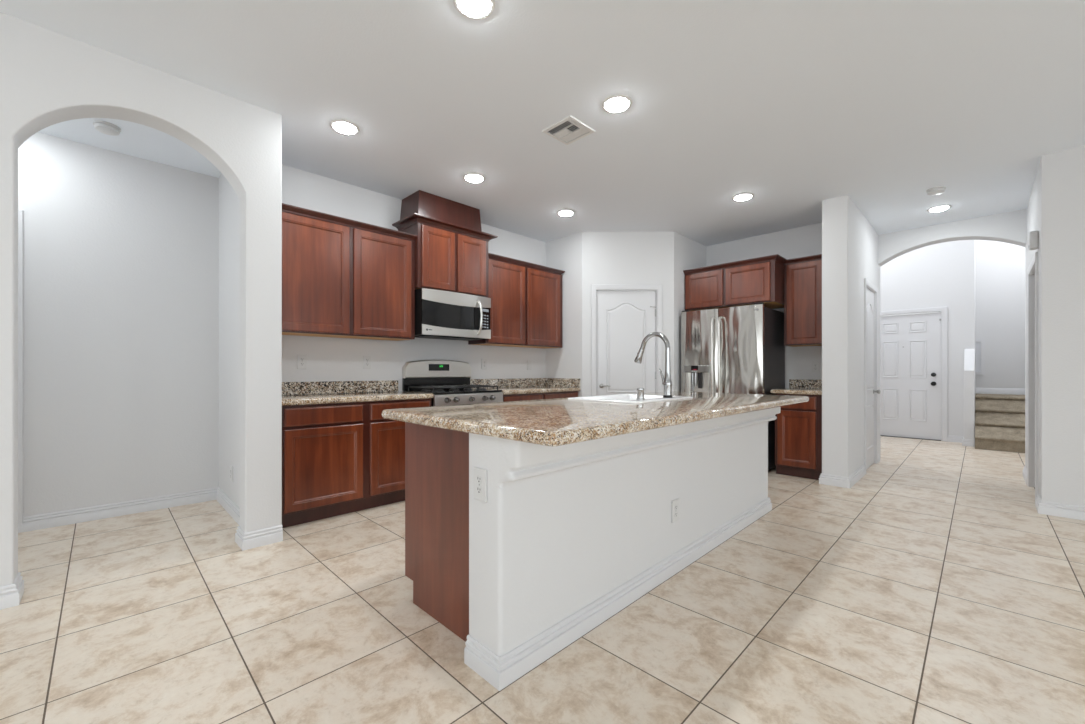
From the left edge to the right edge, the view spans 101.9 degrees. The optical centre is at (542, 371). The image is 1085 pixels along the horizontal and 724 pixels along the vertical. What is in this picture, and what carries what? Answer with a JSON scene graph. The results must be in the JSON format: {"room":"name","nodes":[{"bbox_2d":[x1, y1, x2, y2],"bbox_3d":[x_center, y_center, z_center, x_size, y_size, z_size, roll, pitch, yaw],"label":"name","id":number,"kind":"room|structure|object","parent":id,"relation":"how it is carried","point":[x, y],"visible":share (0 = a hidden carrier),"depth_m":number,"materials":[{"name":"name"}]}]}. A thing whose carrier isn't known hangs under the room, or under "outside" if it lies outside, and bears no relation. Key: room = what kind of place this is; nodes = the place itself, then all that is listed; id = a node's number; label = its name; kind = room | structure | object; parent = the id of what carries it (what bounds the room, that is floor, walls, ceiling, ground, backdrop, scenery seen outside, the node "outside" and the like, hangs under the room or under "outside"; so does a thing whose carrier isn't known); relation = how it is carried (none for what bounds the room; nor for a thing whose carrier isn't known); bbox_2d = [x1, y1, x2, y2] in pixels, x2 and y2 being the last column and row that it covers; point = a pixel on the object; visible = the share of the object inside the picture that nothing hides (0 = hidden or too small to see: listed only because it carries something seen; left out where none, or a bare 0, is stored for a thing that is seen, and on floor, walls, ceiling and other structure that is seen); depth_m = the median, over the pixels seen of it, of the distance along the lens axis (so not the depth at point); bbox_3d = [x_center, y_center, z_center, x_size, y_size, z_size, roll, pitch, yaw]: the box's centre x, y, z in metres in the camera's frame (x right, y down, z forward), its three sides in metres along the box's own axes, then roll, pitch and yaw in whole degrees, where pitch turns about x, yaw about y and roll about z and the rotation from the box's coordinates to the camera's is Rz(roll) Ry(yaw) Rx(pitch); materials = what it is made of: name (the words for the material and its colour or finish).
{"room":"kitchen","nodes":[
{"label":"kitchen","id":0,"kind":"room"},
{"bbox_2d":[18,132,218,516],"bbox_3d":[-4.849,-0.282,1.806,0.120,2.765,5.716,0,0,45],"label":"wall","id":1,"kind":"structure","parent":0,"point":[121,251],"depth_m":3.33,"materials":[{"name":"white paint"}]},
{"bbox_2d":[18,210,22,524],"bbox_3d":[-3.864,0.000,2.694,0.022,2.200,0.885,0,0,45],"label":"trim","id":2,"kind":"structure","parent":1,"relation":"attached to","point":[20,212],"depth_m":3.00,"materials":[{"name":"white paint"}]},
{"bbox_2d":[0,12,281,586],"bbox_3d":[-3.812,-0.307,0.855,0.170,2.815,5.832,0,0,45],"label":"wall","id":3,"kind":"structure","parent":0,"point":[48,78],"depth_m":2.49,"materials":[{"name":"white paint"}]},
{"bbox_2d":[0,572,23,609],"bbox_3d":[-4.195,1.050,0.458,0.189,0.100,4.729,0,0,45],"label":"baseboard","id":4,"kind":"structure","parent":3,"relation":"attached to","point":[11,595],"depth_m":2.06,"materials":[{"name":"white paint"}]},
{"bbox_2d":[219,164,544,507],"bbox_3d":[-1.164,-0.282,4.606,1.390,2.765,3.455,0,0,45],"label":"wall","id":5,"kind":"structure","parent":0,"point":[328,358],"depth_m":3.80,"materials":[{"name":"white paint"}]},
{"bbox_2d":[230,465,232,481],"bbox_3d":[-2.399,0.790,3.390,0.074,0.120,0.011,0,0,45],"label":"wall outlet","id":6,"kind":"object","parent":5,"relation":"attached to","point":[231,466],"visible":1,"depth_m":3.37,"materials":[{"name":"white plastic"}]},
{"bbox_2d":[297,354,306,368],"bbox_3d":[-1.989,-0.078,3.636,0.011,0.120,0.074,0,0,45],"label":"wall outlet","id":7,"kind":"object","parent":5,"relation":"attached to","point":[301,359],"visible":1,"depth_m":3.63,"materials":[{"name":"white plastic"}]},
{"bbox_2d":[282,380,397,394],"bbox_3d":[-1.807,0.141,3.810,0.021,0.106,1.181,0,0,45],"label":"backsplash","id":8,"kind":"structure","parent":5,"relation":"attached to","point":[325,387],"depth_m":3.82,"materials":[{"name":"stone"}]},
{"bbox_2d":[282,203,416,340],"bbox_3d":[-1.683,-0.762,3.702,0.349,0.943,1.187,0,0,45],"label":"upper cabinet","id":9,"kind":"object","parent":5,"relation":"attached to","point":[342,277],"visible":0.7,"depth_m":3.57,"materials":[{"name":"brown wood"}]},
{"bbox_2d":[363,356,370,368],"bbox_3d":[-1.604,-0.082,4.022,0.011,0.120,0.074,0,0,45],"label":"wall outlet","id":10,"kind":"object","parent":5,"relation":"attached to","point":[366,359],"visible":1,"depth_m":4.02,"materials":[{"name":"white plastic"}]},
{"bbox_2d":[400,190,481,230],"bbox_3d":[-1.002,-1.534,4.385,0.349,0.259,0.730,0,0,45],"label":"box","id":11,"kind":"object","parent":5,"relation":"attached to","point":[419,202],"visible":0.53,"depth_m":4.21,"materials":[{"name":"brown wood"}]},
{"bbox_2d":[392,213,497,297],"bbox_3d":[-0.949,-1.082,4.382,0.429,0.642,0.950,0,0,45],"label":"upper cabinet","id":12,"kind":"object","parent":5,"relation":"attached to","point":[451,257],"visible":0.77,"depth_m":4.21,"materials":[{"name":"brown wood"}]},
{"bbox_2d":[415,288,490,340],"bbox_3d":[-0.923,-0.538,4.359,0.496,0.429,0.785,0,0,45],"label":"microwave","id":13,"kind":"object","parent":12,"relation":"attached to","point":[439,314],"visible":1,"depth_m":4.17,"materials":[{"name":"silver metal"}]},
{"bbox_2d":[482,359,486,368],"bbox_3d":[-0.657,-0.082,4.973,0.011,0.120,0.074,0,0,45],"label":"wall outlet","id":14,"kind":"object","parent":5,"relation":"attached to","point":[484,361],"visible":1,"depth_m":4.97,"materials":[{"name":"white plastic"}]},
{"bbox_2d":[468,253,564,348],"bbox_3d":[-0.267,-0.762,5.123,0.349,0.943,1.200,0,0,45],"label":"upper cabinet","id":15,"kind":"object","parent":5,"relation":"attached to","point":[526,297],"visible":0.89,"depth_m":4.97,"materials":[{"name":"brown wood"}]},
{"bbox_2d":[470,378,579,388],"bbox_3d":[-0.177,0.141,5.044,0.589,0.106,1.199,0,0,45],"label":"backsplash","id":16,"kind":"structure","parent":5,"relation":"attached to","point":[516,382],"depth_m":5.33,"materials":[{"name":"stone"}]},
{"bbox_2d":[527,360,531,369],"bbox_3d":[-0.163,-0.077,5.468,0.012,0.120,0.074,0,0,45],"label":"wall switch","id":17,"kind":"object","parent":5,"relation":"attached to","point":[529,362],"visible":1,"depth_m":5.46,"materials":[{"name":"white plastic"}]},
{"bbox_2d":[0,436,1084,723],"bbox_3d":[1.833,1.150,2.549,11.000,0.100,16.200,0,0,45],"label":"floor","id":18,"kind":"structure","parent":0,"point":[932,588],"depth_m":1.94,"materials":[{"name":"tile"}]},
{"bbox_2d":[18,487,282,550],"bbox_3d":[-4.252,1.050,1.293,1.449,0.100,5.832,0,0,45],"label":"baseboard","id":19,"kind":"structure","parent":18,"relation":"on","point":[249,540],"depth_m":3.24,"materials":[{"name":"white paint"}]},
{"bbox_2d":[282,398,430,527],"bbox_3d":[-1.597,0.669,3.628,0.573,0.862,1.216,0,0,45],"label":"base cabinet","id":20,"kind":"object","parent":18,"relation":"on","point":[338,459],"visible":0.6,"depth_m":3.31,"materials":[{"name":"brown wood"}]},
{"bbox_2d":[282,380,433,405],"bbox_3d":[-1.591,0.163,3.621,0.594,0.150,1.218,0,0,45],"label":"countertop","id":21,"kind":"structure","parent":20,"relation":"on","point":[293,393],"depth_m":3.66,"materials":[{"name":"stone"}]},
{"bbox_2d":[402,360,502,405],"bbox_3d":[-0.851,0.491,4.313,0.659,1.218,0.785,0,0,45],"label":"gas range","id":22,"kind":"object","parent":18,"relation":"on","point":[448,381],"visible":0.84,"depth_m":4.33,"materials":[{"name":"silver metal"}]},
{"bbox_2d":[403,389,501,393],"bbox_3d":[-0.877,0.196,4.331,0.575,0.016,0.773,0,0,45],"label":"cooktop","id":23,"kind":"object","parent":22,"relation":"in","point":[434,391],"depth_m":4.21,"materials":[{"name":"black metal"}]},
{"bbox_2d":[503,391,577,401],"bbox_3d":[-0.183,0.669,5.048,0.573,0.862,1.195,0,0,45],"label":"base cabinet","id":24,"kind":"object","parent":18,"relation":"on","point":[533,396],"visible":0.1,"depth_m":4.79,"materials":[{"name":"brown wood"}]},
{"bbox_2d":[470,378,580,394],"bbox_3d":[-0.175,0.163,5.042,0.594,0.150,1.199,0,0,45],"label":"countertop","id":25,"kind":"structure","parent":24,"relation":"on","point":[517,385],"depth_m":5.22,"materials":[{"name":"stone"}]},
{"bbox_2d":[405,407,779,690],"bbox_3d":[0.566,0.666,2.767,0.907,0.868,2.788,0,0,45],"label":"kitchen island","id":26,"kind":"object","parent":18,"relation":"on","point":[565,538],"visible":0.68,"depth_m":1.89,"materials":[{"name":"white paint"}]},
{"bbox_2d":[474,467,486,502],"bbox_3d":[-0.229,0.415,1.610,0.074,0.120,0.011,0,0,45],"label":"wall outlet","id":27,"kind":"object","parent":26,"relation":"attached to","point":[480,475],"visible":1,"depth_m":1.60,"materials":[{"name":"white plastic"}]},
{"bbox_2d":[476,476,481,482],"bbox_3d":[-0.231,0.396,1.607,0.033,0.025,0.003,0,0,45],"label":"receptacle","id":28,"kind":"object","parent":27,"relation":"attached to","point":[478,478],"depth_m":1.61,"materials":[{"name":"grey plastic"}]},
{"bbox_2d":[476,486,481,493],"bbox_3d":[-0.231,0.434,1.607,0.033,0.025,0.003,0,0,45],"label":"receptacle","id":29,"kind":"object","parent":27,"relation":"attached to","point":[478,488],"depth_m":1.61,"materials":[{"name":"grey plastic"}]},
{"bbox_2d":[381,391,808,446],"bbox_3d":[0.607,0.208,2.710,1.159,0.046,2.793,0,0,45],"label":"island countertop","id":30,"kind":"structure","parent":26,"relation":"on","point":[555,422],"depth_m":1.92,"materials":[{"name":"stone"}]},
{"bbox_2d":[567,394,692,403],"bbox_3d":[0.593,0.270,2.938,0.555,0.191,0.720,0,0,45],"label":"sink","id":31,"kind":"object","parent":30,"relation":"in","point":[619,398],"visible":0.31,"depth_m":2.95,"materials":[{"name":"white ceramic"}]},
{"bbox_2d":[636,388,644,399],"bbox_3d":[0.592,0.137,2.656,0.050,0.073,0.050,0,0,45],"label":"soap dispenser","id":32,"kind":"object","parent":31,"relation":"on","point":[640,391],"visible":0.97,"depth_m":2.64,"materials":[{"name":"silver metal"}]},
{"bbox_2d":[634,332,672,397],"bbox_3d":[0.749,-0.046,2.988,0.060,0.440,0.292,0,0,-42],"label":"kitchen faucet","id":33,"kind":"object","parent":30,"relation":"on","point":[667,383],"visible":1,"depth_m":2.90,"materials":[{"name":"silver metal"}]},
{"bbox_2d":[671,499,678,522],"bbox_3d":[0.729,0.765,2.410,0.011,0.120,0.074,0,0,45],"label":"wall outlet","id":34,"kind":"object","parent":26,"relation":"attached to","point":[675,503],"visible":1,"depth_m":2.40,"materials":[{"name":"white plastic"}]},
{"bbox_2d":[681,303,784,469],"bbox_3d":[2.221,0.189,5.181,0.921,1.822,0.844,0,0,45],"label":"refrigerator","id":35,"kind":"object","parent":18,"relation":"on","point":[738,349],"visible":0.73,"depth_m":4.87,"materials":[{"name":"grey metal"}]},
{"bbox_2d":[775,394,821,479],"bbox_3d":[2.851,0.669,4.746,0.452,0.862,0.640,0,0,45],"label":"base cabinet","id":36,"kind":"object","parent":18,"relation":"on","point":[798,427],"visible":0.61,"depth_m":4.52,"materials":[{"name":"brown wood"}]},
{"bbox_2d":[771,379,821,394],"bbox_3d":[2.834,0.167,4.752,0.481,0.143,0.664,0,0,45],"label":"countertop","id":37,"kind":"structure","parent":36,"relation":"on","point":[796,386],"depth_m":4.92,"materials":[{"name":"stone"}]},
{"bbox_2d":[975,394,1024,452],"bbox_3d":[7.197,0.740,6.384,1.300,0.720,1.785,0,0,45],"label":"carpeted stairs","id":38,"kind":"structure","parent":18,"relation":"on","point":[999,418],"depth_m":6.26,"materials":[{"name":"brown carpet"}]},
{"bbox_2d":[0,0,1084,245],"bbox_3d":[0.281,-1.740,0.991,11.000,0.150,11.800,0,0,45],"label":"ceiling","id":39,"kind":"structure","parent":0,"point":[795,106],"depth_m":2.69,"materials":[{"name":"white paint"}]},
{"bbox_2d":[93,120,120,135],"bbox_3d":[-2.955,-1.643,2.985,0.136,0.044,0.136,0,0,45],"label":"smoke detector","id":40,"kind":"object","parent":39,"relation":"attached to","point":[104,127],"visible":1,"depth_m":2.95,"materials":[{"name":"white plastic"}]},
{"bbox_2d":[330,119,359,134],"bbox_3d":[-1.350,-1.656,3.002,0.188,0.018,0.188,0,0,45],"label":"recessed light","id":41,"kind":"object","parent":39,"relation":"in","point":[345,127],"visible":1,"depth_m":2.98,"materials":[{"name":"white"}]},
{"bbox_2d":[453,0,494,19],"bbox_3d":[-0.308,-1.656,1.986,0.188,0.018,0.188,0,0,45],"label":"recessed light","id":42,"kind":"object","parent":39,"relation":"in","point":[471,9],"visible":1,"depth_m":2.00,"materials":[{"name":"white plastic"}]},
{"bbox_2d":[463,173,484,182],"bbox_3d":[-0.588,-1.656,3.789,0.188,0.018,0.188,0,0,45],"label":"recessed light","id":43,"kind":"object","parent":39,"relation":"in","point":[470,177],"visible":1,"depth_m":3.76,"materials":[{"name":"white plastic"}]},
{"bbox_2d":[557,210,574,215],"bbox_3d":[0.245,-1.656,4.625,0.188,0.018,0.188,0,0,45],"label":"recessed light","id":44,"kind":"object","parent":39,"relation":"in","point":[561,212],"visible":1,"depth_m":4.60,"materials":[{"name":"white plastic"}]},
{"bbox_2d":[542,115,594,144],"bbox_3d":[0.181,-1.660,3.045,0.264,0.009,0.264,0,0,45],"label":"ceiling vent","id":45,"kind":"object","parent":39,"relation":"in","point":[568,130],"visible":1,"depth_m":3.03,"materials":[{"name":"white metal"}]},
{"bbox_2d":[602,95,631,112],"bbox_3d":[0.465,-1.656,2.741,0.188,0.018,0.188,0,0,45],"label":"recessed light","id":46,"kind":"object","parent":39,"relation":"in","point":[615,103],"visible":1,"depth_m":2.72,"materials":[{"name":"white plastic"}]},
{"bbox_2d":[732,193,753,200],"bbox_3d":[1.916,-1.656,4.203,0.188,0.018,0.188,0,0,45],"label":"recessed light","id":47,"kind":"object","parent":39,"relation":"in","point":[744,196],"visible":1,"depth_m":4.17,"materials":[{"name":"white plastic"}]},
{"bbox_2d":[926,186,945,195],"bbox_3d":[3.596,-1.643,4.018,0.136,0.044,0.136,0,0,45],"label":"smoke detector","id":48,"kind":"object","parent":39,"relation":"attached to","point":[937,190],"visible":1,"depth_m":3.99,"materials":[{"name":"white plastic"}]},
{"bbox_2d":[927,205,950,211],"bbox_3d":[4.056,-1.656,4.499,0.188,0.018,0.188,0,0,45],"label":"recessed light","id":49,"kind":"object","parent":39,"relation":"in","point":[942,207],"visible":1,"depth_m":4.47,"materials":[{"name":"white plastic"}]},
{"bbox_2d":[545,232,581,396],"bbox_3d":[0.255,-0.282,5.546,0.735,2.765,0.120,0,0,45],"label":"wall","id":50,"kind":"structure","parent":0,"point":[564,253],"depth_m":5.40,"materials":[{"name":"white paint"}]},
{"bbox_2d":[582,232,673,396],"bbox_3d":[1.021,-0.282,5.305,1.096,2.765,0.120,0,0,0],"label":"wall","id":51,"kind":"structure","parent":0,"point":[607,257],"depth_m":5.25,"materials":[{"name":"white paint"}]},
{"bbox_2d":[591,284,661,395],"bbox_3d":[1.003,0.034,5.293,0.846,2.133,0.144,0,0,0],"label":"door","id":52,"kind":"structure","parent":51,"relation":"in","point":[622,315],"depth_m":5.27,"materials":[{"name":"white paint"}]},
{"bbox_2d":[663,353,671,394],"bbox_3d":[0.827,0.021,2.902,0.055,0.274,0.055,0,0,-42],"label":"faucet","id":53,"kind":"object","parent":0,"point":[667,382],"depth_m":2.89,"materials":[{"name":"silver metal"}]},
{"bbox_2d":[674,232,705,391],"bbox_3d":[1.878,-0.282,5.641,0.120,2.765,0.995,0,0,45],"label":"wall","id":54,"kind":"structure","parent":0,"point":[688,253],"depth_m":5.36,"materials":[{"name":"white paint"}]},
{"bbox_2d":[706,223,821,388],"bbox_3d":[2.711,-0.282,5.429,1.620,2.765,0.120,0,0,45],"label":"wall","id":55,"kind":"structure","parent":0,"point":[804,241],"depth_m":5.17,"materials":[{"name":"white paint"}]},
{"bbox_2d":[683,254,786,310],"bbox_3d":[2.336,-0.992,5.252,1.070,0.489,0.654,0,0,45],"label":"upper cabinet","id":56,"kind":"object","parent":55,"relation":"attached to","point":[760,279],"visible":0.86,"depth_m":4.97,"materials":[{"name":"brown wood"}]},
{"bbox_2d":[784,254,821,346],"bbox_3d":[2.953,-0.758,4.848,0.449,0.948,0.357,0,0,45],"label":"upper cabinet","id":57,"kind":"object","parent":55,"relation":"attached to","point":[802,275],"visible":0.66,"depth_m":4.76,"materials":[{"name":"brown wood"}]},
{"bbox_2d":[789,379,821,388],"bbox_3d":[3.061,0.144,4.979,0.481,0.098,0.021,0,0,45],"label":"backsplash","id":58,"kind":"structure","parent":55,"relation":"attached to","point":[793,383],"depth_m":5.03,"materials":[{"name":"stone"}]},
{"bbox_2d":[812,362,818,371],"bbox_3d":[3.084,-0.047,4.965,0.074,0.120,0.011,0,0,45],"label":"wall outlet","id":59,"kind":"object","parent":55,"relation":"attached to","point":[815,365],"visible":1,"depth_m":4.96,"materials":[{"name":"white plastic"}]},
{"bbox_2d":[822,195,877,476],"bbox_3d":[3.421,-0.307,4.842,0.215,2.815,1.750,0,0,45],"label":"wall","id":60,"kind":"structure","parent":0,"point":[849,241],"depth_m":4.26,"materials":[{"name":"white paint"}]},
{"bbox_2d":[819,465,865,488],"bbox_3d":[3.079,1.050,4.499,0.253,0.100,0.819,0,0,45],"label":"baseboard","id":61,"kind":"structure","parent":60,"relation":"attached to","point":[826,479],"depth_m":4.24,"materials":[{"name":"white paint"}]},
{"bbox_2d":[864,278,880,468],"bbox_3d":[3.683,0.051,5.054,0.256,2.098,0.796,0,0,45],"label":"door","id":62,"kind":"structure","parent":60,"relation":"in","point":[871,391],"depth_m":5.06,"materials":[{"name":"white paint"}]},
{"bbox_2d":[880,240,974,435],"bbox_3d":[5.732,-1.500,7.572,2.438,5.200,0.120,0,0,45],"label":"wall","id":63,"kind":"structure","parent":0,"point":[940,274],"depth_m":6.88,"materials":[{"name":"white paint"}]},
{"bbox_2d":[880,307,946,441],"bbox_3d":[5.985,0.044,7.289,1.073,2.112,0.164,0,0,45],"label":"door","id":64,"kind":"structure","parent":63,"relation":"in","point":[913,342],"depth_m":7.18,"materials":[{"name":"white paint"}]},
{"bbox_2d":[947,435,963,442],"bbox_3d":[6.397,1.050,6.811,0.203,0.100,0.019,0,0,45],"label":"baseboard","id":65,"kind":"structure","parent":63,"relation":"attached to","point":[950,438],"depth_m":6.81,"materials":[{"name":"white paint"}]},
{"bbox_2d":[878,209,1025,466],"bbox_3d":[4.366,-1.500,5.235,3.800,5.200,0.180,0,0,45],"label":"wall","id":66,"kind":"structure","parent":0,"point":[1008,227],"depth_m":4.94,"materials":[{"name":"white paint"}]},
{"bbox_2d":[964,349,974,439],"bbox_3d":[6.385,0.380,6.576,0.112,1.440,0.370,0,0,45],"label":"wall","id":67,"kind":"structure","parent":0,"point":[969,354],"depth_m":6.45,"materials":[{"name":"white paint"}]},
{"bbox_2d":[962,438,974,446],"bbox_3d":[6.372,1.050,6.576,0.131,0.100,0.389,0,0,45],"label":"baseboard","id":68,"kind":"structure","parent":67,"relation":"attached to","point":[966,442],"depth_m":6.44,"materials":[{"name":"white paint"}]},
{"bbox_2d":[975,240,1024,394],"bbox_3d":[7.830,-1.500,7.106,1.432,5.200,0.120,0,0,45],"label":"wall","id":69,"kind":"structure","parent":0,"point":[999,266],"depth_m":7.28,"materials":[{"name":"white paint"}]},
{"bbox_2d":[975,339,984,374],"bbox_3d":[7.239,-0.240,7.584,0.555,0.600,0.034,0,0,45],"label":"window","id":70,"kind":"structure","parent":69,"relation":"in","point":[979,343],"depth_m":7.43,"materials":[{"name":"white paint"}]},
{"bbox_2d":[975,388,1024,394],"bbox_3d":[7.824,0.330,7.015,1.312,0.100,0.016,0,0,45],"label":"baseboard","id":71,"kind":"structure","parent":69,"relation":"attached to","point":[1014,391],"depth_m":7.26,"materials":[{"name":"white paint"}]},
{"bbox_2d":[1026,163,1039,495],"bbox_3d":[4.503,-0.307,3.962,0.120,2.815,1.470,0,0,45],"label":"wall","id":72,"kind":"structure","parent":0,"point":[1033,207],"depth_m":3.70,"materials":[{"name":"white paint"}]},
{"bbox_2d":[1023,466,1026,484],"bbox_3d":[4.886,1.050,4.445,0.019,0.100,0.565,0,0,45],"label":"baseboard","id":73,"kind":"structure","parent":72,"relation":"attached to","point":[1024,468],"depth_m":4.45,"materials":[{"name":"white paint"}]},
{"bbox_2d":[1027,252,1037,498],"bbox_3d":[4.394,0.062,3.866,0.138,2.075,0.906,0,0,45],"label":"trim","id":74,"kind":"structure","parent":72,"relation":"attached to","point":[1032,271],"depth_m":4.17,"materials":[{"name":"white paint"}]},
{"bbox_2d":[1028,231,1038,249],"bbox_3d":[4.018,-1.069,3.598,0.054,0.143,0.090,0,0,45],"label":"door chime","id":75,"kind":"object","parent":72,"relation":"attached to","point":[1033,235],"visible":1,"depth_m":3.57,"materials":[{"name":"white plastic"}]},
{"bbox_2d":[1040,146,1084,505],"bbox_3d":[5.375,-0.282,1.972,4.165,2.765,0.120,0,0,45],"label":"wall","id":76,"kind":"structure","parent":0,"point":[1062,173],"depth_m":3.33,"materials":[{"name":"white paint"}]},
{"bbox_2d":[1035,495,1084,520],"bbox_3d":[5.402,1.050,2.012,4.184,0.100,0.254,0,0,45],"label":"baseboard","id":77,"kind":"structure","parent":76,"relation":"attached to","point":[1042,507],"depth_m":3.32,"materials":[{"name":"white paint"}]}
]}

